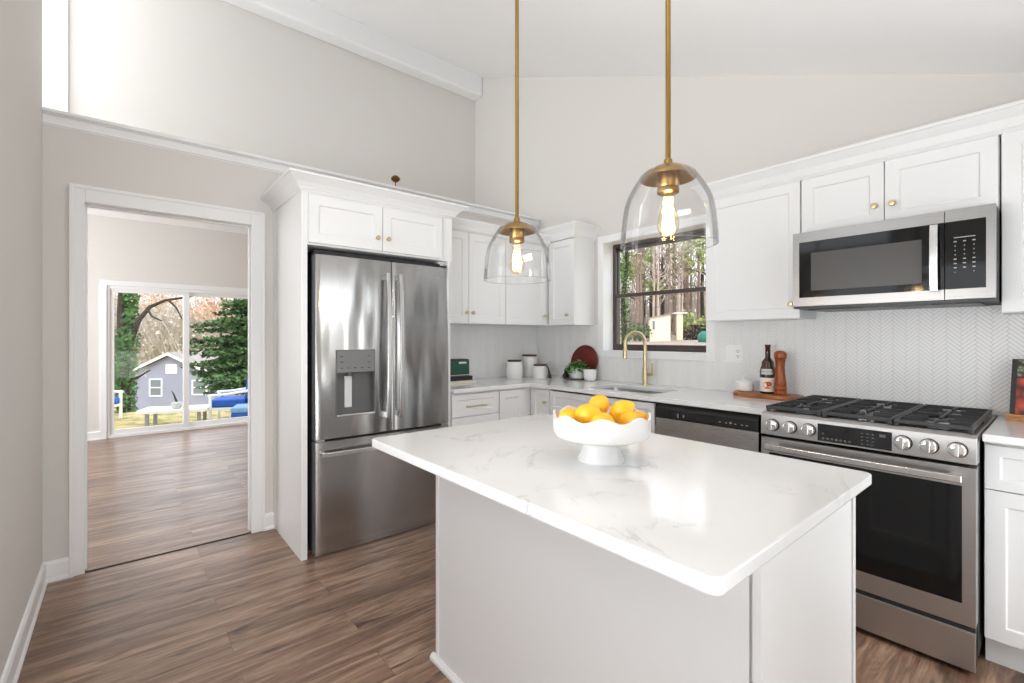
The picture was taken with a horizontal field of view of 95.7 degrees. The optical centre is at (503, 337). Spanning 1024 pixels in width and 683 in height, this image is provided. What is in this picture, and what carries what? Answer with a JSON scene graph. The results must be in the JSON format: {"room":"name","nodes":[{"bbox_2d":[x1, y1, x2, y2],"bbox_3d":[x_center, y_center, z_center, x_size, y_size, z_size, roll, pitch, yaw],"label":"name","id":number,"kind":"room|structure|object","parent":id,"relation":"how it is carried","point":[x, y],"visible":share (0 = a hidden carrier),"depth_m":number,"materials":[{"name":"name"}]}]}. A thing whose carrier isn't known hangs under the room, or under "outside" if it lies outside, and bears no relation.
{"room":"kitchen","nodes":[
{"label":"kitchen","id":0,"kind":"room"},
{"bbox_2d":[0,0,41,678],"bbox_3d":[-1.199,-0.699,0.827,0.150,3.963,4.000,0,0,-39],"label":"wall","id":1,"kind":"structure","parent":0,"point":[20,20],"depth_m":1.87,"materials":[{"name":"white paint"}]},
{"bbox_2d":[0,557,68,682],"bbox_3d":[-1.165,1.229,0.984,0.102,0.108,3.800,0,0,-39],"label":"baseboard","id":2,"kind":"structure","parent":1,"relation":"attached to","point":[57,569],"depth_m":2.03,"materials":[{"name":"white"}]},
{"bbox_2d":[87,214,247,431],"bbox_3d":[-4.532,-0.167,6.365,5.400,2.900,0.150,0,0,-39],"label":"wall","id":3,"kind":"structure","parent":0,"point":[118,249],"depth_m":6.11,"materials":[{"name":"white paint"}]},
{"bbox_2d":[100,280,247,439],"bbox_3d":[-4.404,0.279,6.446,1.830,2.008,0.148,0,0,-39],"label":"door","id":4,"kind":"structure","parent":3,"relation":"in","point":[107,430],"depth_m":6.09,"materials":[{"name":"white"}]},
{"bbox_2d":[87,207,247,233],"bbox_3d":[-3.563,-1.572,5.187,5.400,0.090,3.260,0,0,-39],"label":"ceiling","id":5,"kind":"structure","parent":0,"point":[90,211],"depth_m":6.06,"materials":[{"name":"white paint"}]},
{"bbox_2d":[68,0,474,203],"bbox_3d":[-2.481,-2.195,3.869,5.400,2.045,0.150,0,0,-39],"label":"wall","id":6,"kind":"structure","parent":0,"point":[220,73],"depth_m":4.06,"materials":[{"name":"white paint"}]},
{"bbox_2d":[42,0,67,111],"bbox_3d":[-3.367,-2.145,3.025,0.760,1.945,0.030,0,0,-39],"label":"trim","id":7,"kind":"structure","parent":6,"relation":"attached to","point":[54,12],"depth_m":3.21,"materials":[{"name":"white"}]},
{"bbox_2d":[42,123,537,561],"bbox_3d":[-1.780,0.083,3.015,5.400,2.400,0.120,0,0,-39],"label":"wall","id":8,"kind":"structure","parent":0,"point":[68,155],"depth_m":2.49,"materials":[{"name":"white paint"}]},
{"bbox_2d":[69,183,264,577],"bbox_3d":[-1.996,0.229,2.825,0.951,2.107,0.149,0,0,-39],"label":"doorway","id":9,"kind":"structure","parent":8,"relation":"in","point":[81,197],"depth_m":2.61,"materials":[{"name":"white"}]},
{"bbox_2d":[85,532,250,572],"bbox_3d":[-1.972,1.281,2.785,0.820,0.003,0.016,0,0,-39],"label":"trim","id":10,"kind":"structure","parent":8,"relation":"attached to","point":[249,532],"depth_m":2.74,"materials":[{"name":"black"}]},
{"bbox_2d":[265,512,273,530],"bbox_3d":[-1.566,1.229,3.099,0.060,0.108,0.022,0,0,-39],"label":"baseboard","id":11,"kind":"structure","parent":8,"relation":"attached to","point":[269,517],"depth_m":3.10,"materials":[{"name":"white"}]},
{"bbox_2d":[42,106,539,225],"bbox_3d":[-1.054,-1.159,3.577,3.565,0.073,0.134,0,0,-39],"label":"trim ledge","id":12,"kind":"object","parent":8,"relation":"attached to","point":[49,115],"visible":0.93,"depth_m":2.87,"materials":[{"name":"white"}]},
{"bbox_2d":[450,230,504,324],"bbox_3d":[-0.359,-0.467,3.809,0.650,0.720,0.452,0,0,-39],"label":"upper cabinet","id":13,"kind":"object","parent":8,"relation":"attached to","point":[473,300],"visible":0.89,"depth_m":3.69,"materials":[{"name":"white"}]},
{"bbox_2d":[450,325,537,378],"bbox_3d":[-0.207,0.131,4.225,1.417,0.481,0.007,0,0,-39],"label":"backsplash","id":14,"kind":"structure","parent":8,"relation":"attached to","point":[488,349],"depth_m":4.29,"materials":[{"name":"grey tile"}]},
{"bbox_2d":[477,239,548,326],"bbox_3d":[0.190,-0.467,4.261,0.768,0.720,0.452,0,0,-39],"label":"upper cabinet","id":15,"kind":"object","parent":8,"relation":"attached to","point":[526,292],"visible":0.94,"depth_m":4.03,"materials":[{"name":"white"}]},
{"bbox_2d":[452,217,600,246],"bbox_3d":[0.048,-0.898,3.923,1.423,0.151,0.794,0,0,-39],"label":"crown molding","id":16,"kind":"structure","parent":15,"relation":"attached to","point":[572,229],"depth_m":3.95,"materials":[{"name":"white"}]},
{"bbox_2d":[42,122,537,226],"bbox_3d":[-2.135,-1.145,3.448,5.400,0.055,1.240,0,0,-39],"label":"trim","id":17,"kind":"structure","parent":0,"point":[42,122],"depth_m":2.77,"materials":[{"name":"white paint"}]},
{"bbox_2d":[17,424,1023,682],"bbox_3d":[-1.823,1.343,3.226,5.600,0.120,8.500,0,0,-39],"label":"floor","id":18,"kind":"structure","parent":0,"point":[246,608],"depth_m":2.27,"materials":[{"name":"brown wood"}]},
{"bbox_2d":[260,167,467,560],"bbox_3d":[-0.935,0.176,3.183,1.192,2.214,0.694,0,0,-39],"label":"tall cabinet","id":19,"kind":"object","parent":18,"relation":"on","point":[311,211],"visible":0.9,"depth_m":2.87,"materials":[{"name":"white"}]},
{"bbox_2d":[307,249,447,556],"bbox_3d":[-0.913,0.383,3.185,0.913,1.800,0.678,0,0,-39],"label":"refrigerator","id":20,"kind":"object","parent":18,"relation":"on","point":[377,327],"visible":0.91,"depth_m":2.90,"materials":[{"name":"grey"}]},
{"bbox_2d":[450,390,498,426],"bbox_3d":[-0.385,0.843,3.671,0.437,0.880,0.634,0,0,-39],"label":"base cabinet","id":21,"kind":"object","parent":18,"relation":"on","point":[479,406],"visible":0.24,"depth_m":3.44,"materials":[{"name":"white"}]},
{"bbox_2d":[497,387,530,419],"bbox_3d":[0.155,0.843,4.136,0.983,0.880,0.600,0,0,-39],"label":"base cabinet","id":22,"kind":"object","parent":18,"relation":"on","point":[513,402],"visible":0.14,"depth_m":3.70,"materials":[{"name":"white"}]},
{"bbox_2d":[450,375,782,414],"bbox_3d":[0.560,0.386,3.292,1.416,0.029,2.420,0,0,-39],"label":"countertop","id":23,"kind":"structure","parent":22,"relation":"on","point":[695,397],"depth_m":3.31,"materials":[{"name":"stone"}]},
{"bbox_2d":[450,380,475,384],"bbox_3d":[-0.415,0.362,3.819,0.270,0.020,0.250,0,0,-39],"label":"book","id":24,"kind":"object","parent":23,"relation":"on","point":[464,381],"visible":0.31,"depth_m":3.73,"materials":[{"name":"beige paper"}]},
{"bbox_2d":[450,375,472,380],"bbox_3d":[-0.422,0.334,3.832,0.255,0.035,0.202,0,0,-39],"label":"book","id":25,"kind":"object","parent":24,"relation":"on","point":[460,377],"visible":0.45,"depth_m":3.77,"materials":[{"name":"black paper"}]},
{"bbox_2d":[450,359,469,375],"bbox_3d":[-0.398,0.249,3.897,0.195,0.135,0.112,0,0,-39],"label":"box","id":26,"kind":"object","parent":25,"relation":"on","point":[458,367],"visible":0.81,"depth_m":3.85,"materials":[{"name":"green"}]},
{"bbox_2d":[506,360,522,378],"bbox_3d":[0.097,0.289,4.257,0.156,0.165,0.156,0,0,-39],"label":"canister","id":27,"kind":"object","parent":23,"relation":"on","point":[514,368],"visible":1,"depth_m":4.19,"materials":[{"name":"ceramic"}]},
{"bbox_2d":[522,354,536,376],"bbox_3d":[0.245,0.268,4.439,0.140,0.208,0.140,0,0,-39],"label":"canister","id":28,"kind":"object","parent":23,"relation":"on","point":[529,360],"visible":0.92,"depth_m":4.38,"materials":[{"name":"ceramic"}]},
{"bbox_2d":[533,364,546,378],"bbox_3d":[0.325,0.308,4.234,0.128,0.128,0.128,0,0,-39],"label":"canister","id":29,"kind":"object","parent":23,"relation":"on","point":[539,370],"visible":0.99,"depth_m":4.18,"materials":[{"name":"ceramic"}]},
{"bbox_2d":[565,377,584,379],"bbox_3d":[0.637,0.367,4.114,0.196,0.009,0.196,0,0,-39],"label":"tray","id":30,"kind":"object","parent":23,"relation":"on","point":[568,378],"visible":0.55,"depth_m":4.04,"materials":[{"name":"stone"}]},
{"bbox_2d":[564,360,589,378],"bbox_3d":[0.651,0.280,4.106,0.213,0.166,0.264,0,0,-39],"label":"potted plant","id":31,"kind":"object","parent":30,"relation":"on","point":[576,370],"visible":0.91,"depth_m":4.06,"materials":[{"name":"green plant"}]},
{"bbox_2d":[571,345,597,369],"bbox_3d":[0.717,0.220,4.154,0.069,0.301,0.304,0,0,-39],"label":"round board","id":32,"kind":"object","parent":23,"relation":"on","point":[587,354],"visible":0.62,"depth_m":4.13,"materials":[{"name":"red wood"}]},
{"bbox_2d":[583,369,596,380],"bbox_3d":[0.735,0.324,3.958,0.110,0.096,0.110,0,0,-39],"label":"cup","id":33,"kind":"object","parent":23,"relation":"on","point":[589,374],"visible":0.98,"depth_m":3.91,"materials":[{"name":"ceramic"}]},
{"bbox_2d":[584,388,663,404],"bbox_3d":[0.927,0.492,3.369,0.387,0.182,0.600,0,0,-39],"label":"sink","id":34,"kind":"object","parent":23,"relation":"in","point":[618,389],"visible":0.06,"depth_m":3.46,"materials":[{"name":"silver metal"}]},
{"bbox_2d":[623,331,653,384],"bbox_3d":[1.039,0.160,3.608,0.236,0.424,0.092,0,0,4],"label":"faucet","id":35,"kind":"object","parent":23,"relation":"on","point":[645,374],"visible":1,"depth_m":3.60,"materials":[{"name":"gold metal"}]},
{"bbox_2d":[733,391,803,400],"bbox_3d":[1.633,0.360,2.878,0.213,0.024,0.385,0,0,-39],"label":"serving board","id":36,"kind":"object","parent":23,"relation":"on","point":[753,394],"visible":0.75,"depth_m":2.81,"materials":[{"name":"brown wood"}]},
{"bbox_2d":[735,376,753,391],"bbox_3d":[1.565,0.298,3.017,0.110,0.099,0.110,0,0,-39],"label":"crock","id":37,"kind":"object","parent":36,"relation":"on","point":[744,385],"visible":1,"depth_m":2.98,"materials":[{"name":"ceramic"}]},
{"bbox_2d":[760,344,775,393],"bbox_3d":[1.650,0.196,2.897,0.092,0.304,0.091,0,0,-39],"label":"oil bottle","id":38,"kind":"object","parent":36,"relation":"on","point":[767,369],"visible":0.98,"depth_m":2.87,"materials":[{"name":"orange glass"}]},
{"bbox_2d":[774,350,786,394],"bbox_3d":[1.676,0.214,2.810,0.071,0.268,0.071,0,0,-39],"label":"pepper mill","id":39,"kind":"object","parent":36,"relation":"on","point":[780,384],"visible":1,"depth_m":2.79,"materials":[{"name":"brown wood"}]},
{"bbox_2d":[531,387,583,414],"bbox_3d":[0.521,0.843,3.921,0.690,0.880,0.236,0,0,-39],"label":"base cabinet","id":40,"kind":"object","parent":18,"relation":"on","point":[540,397],"visible":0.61,"depth_m":3.72,"materials":[{"name":"white"}]},
{"bbox_2d":[550,390,655,433],"bbox_3d":[0.893,0.850,3.468,0.690,0.866,0.931,0,0,-39],"label":"base cabinet","id":41,"kind":"object","parent":18,"relation":"on","point":[559,400],"visible":0.08,"depth_m":3.40,"materials":[{"name":"white"}]},
{"bbox_2d":[430,475,855,682],"bbox_3d":[0.349,0.841,1.573,0.650,0.884,1.241,0,0,-39],"label":"kitchen island","id":42,"kind":"object","parent":18,"relation":"on","point":[521,598],"visible":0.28,"depth_m":1.22,"materials":[{"name":"white"}]},
{"bbox_2d":[372,414,871,595],"bbox_3d":[0.258,0.384,1.477,0.881,0.030,1.284,0,0,-39],"label":"island countertop","id":43,"kind":"structure","parent":42,"relation":"on","point":[704,517],"depth_m":1.12,"materials":[{"name":"stone"}]},
{"bbox_2d":[553,406,650,465],"bbox_3d":[0.292,0.296,1.394,0.287,0.146,0.287,0,0,-39],"label":"pedestal bowl","id":44,"kind":"object","parent":43,"relation":"on","point":[601,439],"visible":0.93,"depth_m":1.29,"materials":[{"name":"white"}]},
{"bbox_2d":[558,408,576,420],"bbox_3d":[0.195,0.240,1.385,0.066,0.059,0.064,0,0,-6],"label":"lemon","id":45,"kind":"object","parent":44,"relation":"in","point":[570,412],"visible":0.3,"depth_m":1.36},
{"bbox_2d":[575,404,600,422],"bbox_3d":[0.245,0.226,1.350,0.071,0.065,0.073,0,0,-10],"label":"lemon","id":46,"kind":"object","parent":44,"relation":"in","point":[584,413],"visible":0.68,"depth_m":1.33,"materials":[{"name":"food"}]},
{"bbox_2d":[589,395,609,412],"bbox_3d":[0.289,0.206,1.410,0.066,0.062,0.068,0,0,3],"label":"lemon","id":47,"kind":"object","parent":44,"relation":"in","point":[602,402],"visible":0.59,"depth_m":1.39,"materials":[{"name":"food"}]},
{"bbox_2d":[590,412,615,422],"bbox_3d":[0.279,0.243,1.318,0.066,0.060,0.067,0,0,-10],"label":"lemon","id":48,"kind":"object","parent":44,"relation":"in","point":[601,415],"visible":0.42,"depth_m":1.30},
{"bbox_2d":[609,400,634,423],"bbox_3d":[0.350,0.221,1.375,0.071,0.071,0.068,0,0,-11],"label":"lemon","id":49,"kind":"object","parent":44,"relation":"in","point":[618,408],"visible":0.59,"depth_m":1.35,"materials":[{"name":"food"}]},
{"bbox_2d":[618,411,638,424],"bbox_3d":[0.363,0.243,1.345,0.065,0.058,0.065,0,0,33],"label":"lemon","id":50,"kind":"object","parent":44,"relation":"in","point":[626,417],"visible":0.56,"depth_m":1.32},
{"bbox_2d":[656,402,765,452],"bbox_3d":[1.390,0.845,2.870,0.646,0.876,0.615,0,0,-39],"label":"dishwasher","id":51,"kind":"object","parent":18,"relation":"on","point":[739,430],"visible":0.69,"depth_m":2.63,"materials":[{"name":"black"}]},
{"bbox_2d":[761,395,996,673],"bbox_3d":[1.796,0.812,2.245,0.828,0.942,0.759,0,0,-39],"label":"gas range","id":52,"kind":"object","parent":18,"relation":"on","point":[920,518],"visible":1,"depth_m":1.89,"materials":[{"name":"grey"}]},
{"bbox_2d":[766,400,996,440],"bbox_3d":[1.830,0.372,2.273,0.740,0.049,0.759,0,0,-39],"label":"cooktop","id":53,"kind":"object","parent":52,"relation":"in","point":[927,418],"depth_m":2.11,"materials":[{"name":"black"}]},
{"bbox_2d":[984,442,1023,672],"bbox_3d":[2.299,0.843,1.768,0.676,0.880,0.605,0,0,-39],"label":"base cabinet","id":54,"kind":"object","parent":18,"relation":"on","point":[1003,463],"visible":0.89,"depth_m":1.77,"materials":[{"name":"white"}]},
{"bbox_2d":[982,415,1023,445],"bbox_3d":[2.295,0.386,1.763,0.677,0.029,0.608,0,0,-39],"label":"countertop","id":55,"kind":"structure","parent":54,"relation":"on","point":[1001,431],"depth_m":1.81,"materials":[{"name":"stone"}]},
{"bbox_2d":[1006,414,1023,421],"bbox_3d":[2.390,0.250,1.994,0.144,0.243,0.290,0,0,-33],"label":"book stand","id":56,"kind":"object","parent":55,"relation":"on","point":[1010,417],"visible":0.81,"depth_m":2.05,"materials":[{"name":"brown wood"}]},
{"bbox_2d":[1009,359,1023,414],"bbox_3d":[2.385,0.229,1.994,0.091,0.261,0.275,0,0,-33],"label":"cookbook","id":57,"kind":"object","parent":56,"relation":"on","point":[1017,376],"visible":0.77,"depth_m":2.08,"materials":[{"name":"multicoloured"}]},
{"bbox_2d":[1015,378,1023,414],"bbox_3d":[2.369,0.266,1.973,0.042,0.166,0.257,0,0,-33],"label":"picture","id":58,"kind":"object","parent":57,"relation":"attached to","point":[1019,382],"depth_m":2.07},
{"bbox_2d":[309,0,1023,77],"bbox_3d":[-0.788,-2.099,1.966,5.600,2.364,5.240,0,0,-39],"label":"ceiling","id":59,"kind":"structure","parent":0,"point":[558,38],"depth_m":2.69,"materials":[{"name":"white paint"}]},
{"bbox_2d":[222,0,481,100],"bbox_3d":[-2.383,-2.935,3.749,5.400,0.255,0.160,0,0,-39],"label":"ridge beam","id":60,"kind":"structure","parent":59,"relation":"attached to","point":[310,18],"depth_m":4.51,"materials":[{"name":"white"}]},
{"bbox_2d":[484,0,549,281],"bbox_3d":[0.049,-0.977,1.750,0.253,1.526,0.253,0,0,-8],"label":"pendant light","id":61,"kind":"object","parent":59,"relation":"hanging from","point":[516,230],"visible":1,"depth_m":1.74,"materials":[{"name":"clear glass"}]},
{"bbox_2d":[509,228,524,243],"bbox_3d":[0.049,-0.384,1.750,0.058,0.058,0.058,0,0,-39],"label":"socket","id":62,"kind":"object","parent":61,"relation":"attached to","point":[516,235],"depth_m":1.73,"materials":[{"name":"gold metal"}]},
{"bbox_2d":[620,0,718,250],"bbox_3d":[0.448,-0.860,1.264,0.253,1.222,0.253,0,0,-8],"label":"pendant light","id":63,"kind":"object","parent":59,"relation":"hanging from","point":[667,177],"visible":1,"depth_m":1.26,"materials":[{"name":"clear glass"}]},
{"bbox_2d":[657,170,678,196],"bbox_3d":[0.448,-0.419,1.264,0.058,0.058,0.058,0,0,-39],"label":"socket","id":64,"kind":"object","parent":63,"relation":"attached to","point":[668,180],"depth_m":1.24,"materials":[{"name":"gold metal"}]},
{"bbox_2d":[475,73,1023,416],"bbox_3d":[0.263,-0.967,4.939,0.200,4.500,8.500,0,0,-39],"label":"wall","id":65,"kind":"structure","parent":0,"point":[585,143],"depth_m":3.62,"materials":[{"name":"white paint"}]},
{"bbox_2d":[549,237,594,325],"bbox_3d":[0.587,-0.482,4.147,0.302,0.750,0.327,0,0,-39],"label":"upper cabinet","id":66,"kind":"object","parent":65,"relation":"attached to","point":[572,260],"visible":0.99,"depth_m":4.05,"materials":[{"name":"white"}]},
{"bbox_2d":[598,214,715,361],"bbox_3d":[1.233,-0.355,3.732,0.203,1.052,1.043,0,0,-39],"label":"window","id":67,"kind":"structure","parent":65,"relation":"in","point":[692,228],"depth_m":3.88,"materials":[{"name":"white"}]},
{"bbox_2d":[726,345,742,362],"bbox_3d":[1.574,0.113,3.168,0.010,0.118,0.116,0,0,-39],"label":"outlet plate","id":68,"kind":"object","parent":65,"relation":"attached to","point":[734,353],"visible":1,"depth_m":3.16,"materials":[{"name":"white"}]},
{"bbox_2d":[706,181,815,321],"bbox_3d":[1.597,-0.502,2.917,0.302,0.790,0.554,0,0,-39],"label":"upper cabinet","id":69,"kind":"object","parent":65,"relation":"attached to","point":[749,272],"visible":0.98,"depth_m":2.83,"materials":[{"name":"white"}]},
{"bbox_2d":[538,305,1023,415],"bbox_3d":[1.548,0.097,3.212,0.007,0.549,3.800,0,0,-39],"label":"backsplash","id":70,"kind":"structure","parent":65,"relation":"attached to","point":[954,356],"depth_m":2.61,"materials":[{"name":"grey tile"}]},
{"bbox_2d":[802,135,1000,232],"bbox_3d":[2.019,-0.731,2.404,0.302,0.332,0.770,0,0,-39],"label":"upper cabinet","id":71,"kind":"object","parent":65,"relation":"attached to","point":[967,174],"visible":0.88,"depth_m":2.27,"materials":[{"name":"white"}]},
{"bbox_2d":[691,99,1023,202],"bbox_3d":[1.994,-0.941,2.410,0.336,0.104,1.973,0,0,-39],"label":"crown molding","id":72,"kind":"structure","parent":71,"relation":"attached to","point":[1006,118],"depth_m":2.32,"materials":[{"name":"white"}]},
{"bbox_2d":[793,203,1000,311],"bbox_3d":[1.953,-0.354,2.341,0.467,0.411,0.756,0,0,-39],"label":"microwave","id":73,"kind":"object","parent":71,"relation":"attached to","point":[949,258],"visible":0.98,"depth_m":2.16,"materials":[{"name":"grey"}]},
{"bbox_2d":[1001,129,1023,314],"bbox_3d":[2.449,-0.502,1.880,0.302,0.790,0.577,0,0,-39],"label":"upper cabinet","id":74,"kind":"object","parent":65,"relation":"attached to","point":[1012,143],"visible":1,"depth_m":2.00,"materials":[{"name":"white"}]},
{"bbox_2d":[977,438,983,657],"bbox_3d":[1.850,0.840,2.290,0.688,0.885,0.751,0,0,-39],"label":"gap","id":75,"kind":"object","parent":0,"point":[980,626],"depth_m":1.83,"materials":[{"name":"grey"}]},
{"label":"outside","id":76,"kind":"structure","parent":0,"visible":0},
{"bbox_2d":[114,332,705,428],"bbox_3d":[-2.554,1.856,47.597,170.000,9.404,150.000,0,0,-39],"label":"ground","id":77,"kind":"structure","parent":76,"point":[129,419],"depth_m":9.50,"materials":[{"name":"soil"}]},
{"bbox_2d":[114,390,123,417],"bbox_3d":[-7.994,1.149,8.899,0.815,0.948,0.728,0,0,-9],"label":"armchair","id":78,"kind":"object","parent":77,"relation":"on","point":[117,400],"visible":0.14,"depth_m":9.27,"materials":[{"name":"white"}]},
{"bbox_2d":[114,293,162,410],"bbox_3d":[-15.929,-1.183,19.064,2.900,10.150,2.783,0,0,-27],"label":"bare tree","id":79,"kind":"object","parent":77,"relation":"on","point":[117,293],"visible":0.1,"depth_m":19.80,"materials":[{"name":"brown plant"}]},
{"bbox_2d":[114,293,193,413],"bbox_3d":[-12.355,-0.892,16.320,2.701,8.326,1.104,0,0,-27],"label":"tree","id":80,"kind":"object","parent":77,"relation":"on","point":[124,340],"visible":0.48,"depth_m":15.91,"materials":[{"name":"green plant"}]},
{"bbox_2d":[127,294,182,357],"bbox_3d":[-21.782,0.721,28.961,3.450,10.143,2.496,0,0,-25],"label":"tree","id":81,"kind":"object","parent":77,"relation":"on","point":[142,295],"visible":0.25,"depth_m":28.94,"materials":[{"name":"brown plant"}]},
{"bbox_2d":[136,404,208,425],"bbox_3d":[-6.067,1.463,8.600,1.080,0.320,0.560,0,0,-19],"label":"patio table","id":82,"kind":"object","parent":77,"relation":"on","point":[192,408],"visible":0.71,"depth_m":8.48,"materials":[{"name":"white"}]},
{"bbox_2d":[114,292,238,365],"bbox_3d":[-47.782,-3.711,70.603,37.218,17.880,65.131,0,0,-39],"label":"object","id":83,"kind":"object","parent":77,"relation":"on","point":[164,323],"visible":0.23,"depth_m":55.13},
{"bbox_2d":[114,294,234,366],"bbox_3d":[-39.594,-1.657,55.067,30.521,13.654,14.330,0,0,1],"label":"dead leaves","id":84,"kind":"object","parent":83,"relation":"attached to","point":[196,299],"visible":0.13,"depth_m":51.56,"materials":[{"name":"plant"}]},
{"bbox_2d":[131,351,244,411],"bbox_3d":[-25.022,3.593,39.452,7.400,4.980,9.700,0,0,0],"label":"neighbor house","id":85,"kind":"structure","parent":77,"relation":"on","point":[165,376],"depth_m":35.00,"materials":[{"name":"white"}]},
{"bbox_2d":[179,298,247,395],"bbox_3d":[-10.028,-0.802,17.047,3.361,7.313,3.380,0,0,-39],"label":"evergreen tree","id":86,"kind":"object","parent":77,"relation":"on","point":[232,351],"visible":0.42,"depth_m":16.31,"materials":[{"name":"green plant"}]},
{"bbox_2d":[189,297,242,396],"bbox_3d":[-14.527,0.874,24.053,3.728,6.814,1.967,0,0,-5],"label":"tree","id":87,"kind":"object","parent":77,"relation":"on","point":[214,307],"visible":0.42,"depth_m":23.80,"materials":[{"name":"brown plant"}]},
{"bbox_2d":[207,378,247,419],"bbox_3d":[-5.255,1.149,9.102,0.815,0.948,0.728,0,0,-19],"label":"armchair","id":88,"kind":"object","parent":77,"relation":"on","point":[220,403],"visible":0.51,"depth_m":8.81,"materials":[{"name":"white"}]},
{"bbox_2d":[212,396,247,407],"bbox_3d":[-5.336,1.253,9.074,0.600,0.140,0.600,0,0,-19],"label":"seat cushion","id":89,"kind":"object","parent":88,"relation":"on","point":[227,401],"depth_m":8.82,"materials":[{"name":"blue fabric"}]},
{"bbox_2d":[230,404,247,417],"bbox_3d":[-4.657,1.433,8.500,0.540,0.380,0.540,0,0,-19],"label":"ottoman","id":90,"kind":"object","parent":77,"relation":"on","point":[239,410],"visible":0.27,"depth_m":8.22,"materials":[{"name":"blue fabric"}]},
{"bbox_2d":[230,404,247,412],"bbox_3d":[-4.657,1.293,8.500,0.540,0.100,0.540,0,0,-19],"label":"cushion","id":91,"kind":"object","parent":90,"relation":"on","point":[239,408],"depth_m":8.23,"materials":[{"name":"blue fabric"}]},
{"bbox_2d":[620,251,630,343],"bbox_3d":[5.733,-3.300,21.983,0.692,9.324,0.714,0,0,16],"label":"tree","id":92,"kind":"object","parent":77,"relation":"on","point":[624,327],"visible":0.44,"depth_m":21.91,"materials":[{"name":"green plant"}]},
{"bbox_2d":[623,249,640,338],"bbox_3d":[13.056,-8.710,45.531,4.070,18.861,4.413,0,0,-18],"label":"bare tree","id":93,"kind":"object","parent":77,"relation":"on","point":[637,253],"visible":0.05,"depth_m":45.42,"materials":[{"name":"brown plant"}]},
{"bbox_2d":[628,322,652,340],"bbox_3d":[12.017,-0.352,40.999,2.654,2.001,2.644,0,0,-39],"label":"bush","id":94,"kind":"object","parent":77,"relation":"on","point":[637,323],"visible":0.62,"depth_m":40.78,"materials":[{"name":"green plant"}]},
{"bbox_2d":[635,247,650,328],"bbox_3d":[12.869,-7.364,43.260,3.387,16.123,4.743,0,0,25],"label":"bare tree","id":95,"kind":"object","parent":77,"relation":"on","point":[640,265],"visible":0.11,"depth_m":43.27,"materials":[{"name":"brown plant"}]},
{"bbox_2d":[629,245,668,316],"bbox_3d":[14.091,-7.673,45.386,5.244,16.816,3.881,0,0,39],"label":"bare tree","id":96,"kind":"object","parent":77,"relation":"on","point":[653,253],"visible":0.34,"depth_m":45.32,"materials":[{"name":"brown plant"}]},
{"bbox_2d":[645,313,671,340],"bbox_3d":[13.575,-0.831,40.670,2.100,2.520,1.650,0,0,13],"label":"garden shed","id":97,"kind":"object","parent":77,"relation":"on","point":[659,325],"visible":0.86,"depth_m":39.99,"materials":[{"name":"paint"}]},
{"bbox_2d":[643,244,673,315],"bbox_3d":[14.761,-6.233,43.890,3.402,13.716,3.166,0,0,-26],"label":"bare tree","id":98,"kind":"object","parent":77,"relation":"on","point":[657,248],"visible":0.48,"depth_m":43.89,"materials":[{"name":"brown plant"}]},
{"bbox_2d":[620,245,705,333],"bbox_3d":[26.201,-8.032,79.317,48.089,16.203,34.914,0,0,-39],"label":"bare trees","id":99,"kind":"object","parent":77,"relation":"on","point":[694,299],"visible":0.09,"depth_m":65.52,"materials":[{"name":"plant"}]},
{"bbox_2d":[659,241,683,334],"bbox_3d":[20.269,-9.921,55.238,4.400,20.389,4.770,0,0,-22],"label":"bare tree","id":100,"kind":"object","parent":77,"relation":"on","point":[674,282],"visible":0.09,"depth_m":55.10,"materials":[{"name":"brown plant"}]},
{"bbox_2d":[660,244,685,337],"bbox_3d":[16.562,-7.836,46.410,3.921,16.759,3.617,0,0,12],"label":"bare tree","id":101,"kind":"object","parent":77,"relation":"on","point":[669,253],"visible":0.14,"depth_m":46.29,"materials":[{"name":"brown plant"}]},
{"bbox_2d":[649,239,700,311],"bbox_3d":[17.724,-9.131,46.730,4.487,19.437,4.820,0,0,-37],"label":"bare tree","id":102,"kind":"object","parent":77,"relation":"on","point":[679,248],"visible":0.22,"depth_m":46.80,"materials":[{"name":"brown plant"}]},
{"bbox_2d":[660,241,692,311],"bbox_3d":[17.320,-5.819,46.257,2.915,12.631,3.939,0,0,-35],"label":"bare tree","id":103,"kind":"object","parent":77,"relation":"on","point":[682,241],"visible":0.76,"depth_m":46.10,"materials":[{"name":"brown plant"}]},
{"bbox_2d":[672,312,687,339],"bbox_3d":[15.695,-0.929,41.385,1.150,2.530,1.200,0,0,13],"label":"shelter","id":104,"kind":"object","parent":77,"relation":"on","point":[679,315],"visible":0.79,"depth_m":41.01,"materials":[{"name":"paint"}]},
{"bbox_2d":[671,240,696,328],"bbox_3d":[19.462,-7.569,49.139,3.421,15.850,3.709,0,0,-30],"label":"bare tree","id":105,"kind":"object","parent":77,"relation":"on","point":[688,247],"visible":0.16,"depth_m":49.07,"materials":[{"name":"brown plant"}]},
{"bbox_2d":[675,309,705,334],"bbox_3d":[18.428,-1.208,43.782,4.254,3.189,2.179,0,0,39],"label":"bush","id":106,"kind":"object","parent":77,"relation":"on","point":[685,323],"visible":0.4,"depth_m":43.93,"materials":[{"name":"green plant"}]},
{"bbox_2d":[675,324,705,339],"bbox_3d":[17.101,-0.300,41.013,2.460,1.738,4.108,0,0,-39],"label":"brush pile","id":107,"kind":"object","parent":77,"relation":"on","point":[692,334],"visible":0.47,"depth_m":40.77,"materials":[{"name":"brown plant"}]},
{"bbox_2d":[684,238,705,327],"bbox_3d":[22.225,-9.526,52.081,5.917,19.561,6.287,0,0,19],"label":"bare tree","id":108,"kind":"object","parent":77,"relation":"on","point":[702,312],"visible":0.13,"depth_m":51.25,"materials":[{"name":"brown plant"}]},
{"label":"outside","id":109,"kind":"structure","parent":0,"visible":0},
{"bbox_2d":[620,237,705,302],"bbox_3d":[18.140,-8.694,48.352,13.929,9.880,11.556,0,0,42],"label":"pine foliage","id":110,"kind":"object","parent":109,"point":[702,250],"visible":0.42,"depth_m":47.69,"materials":[{"name":"plant"}]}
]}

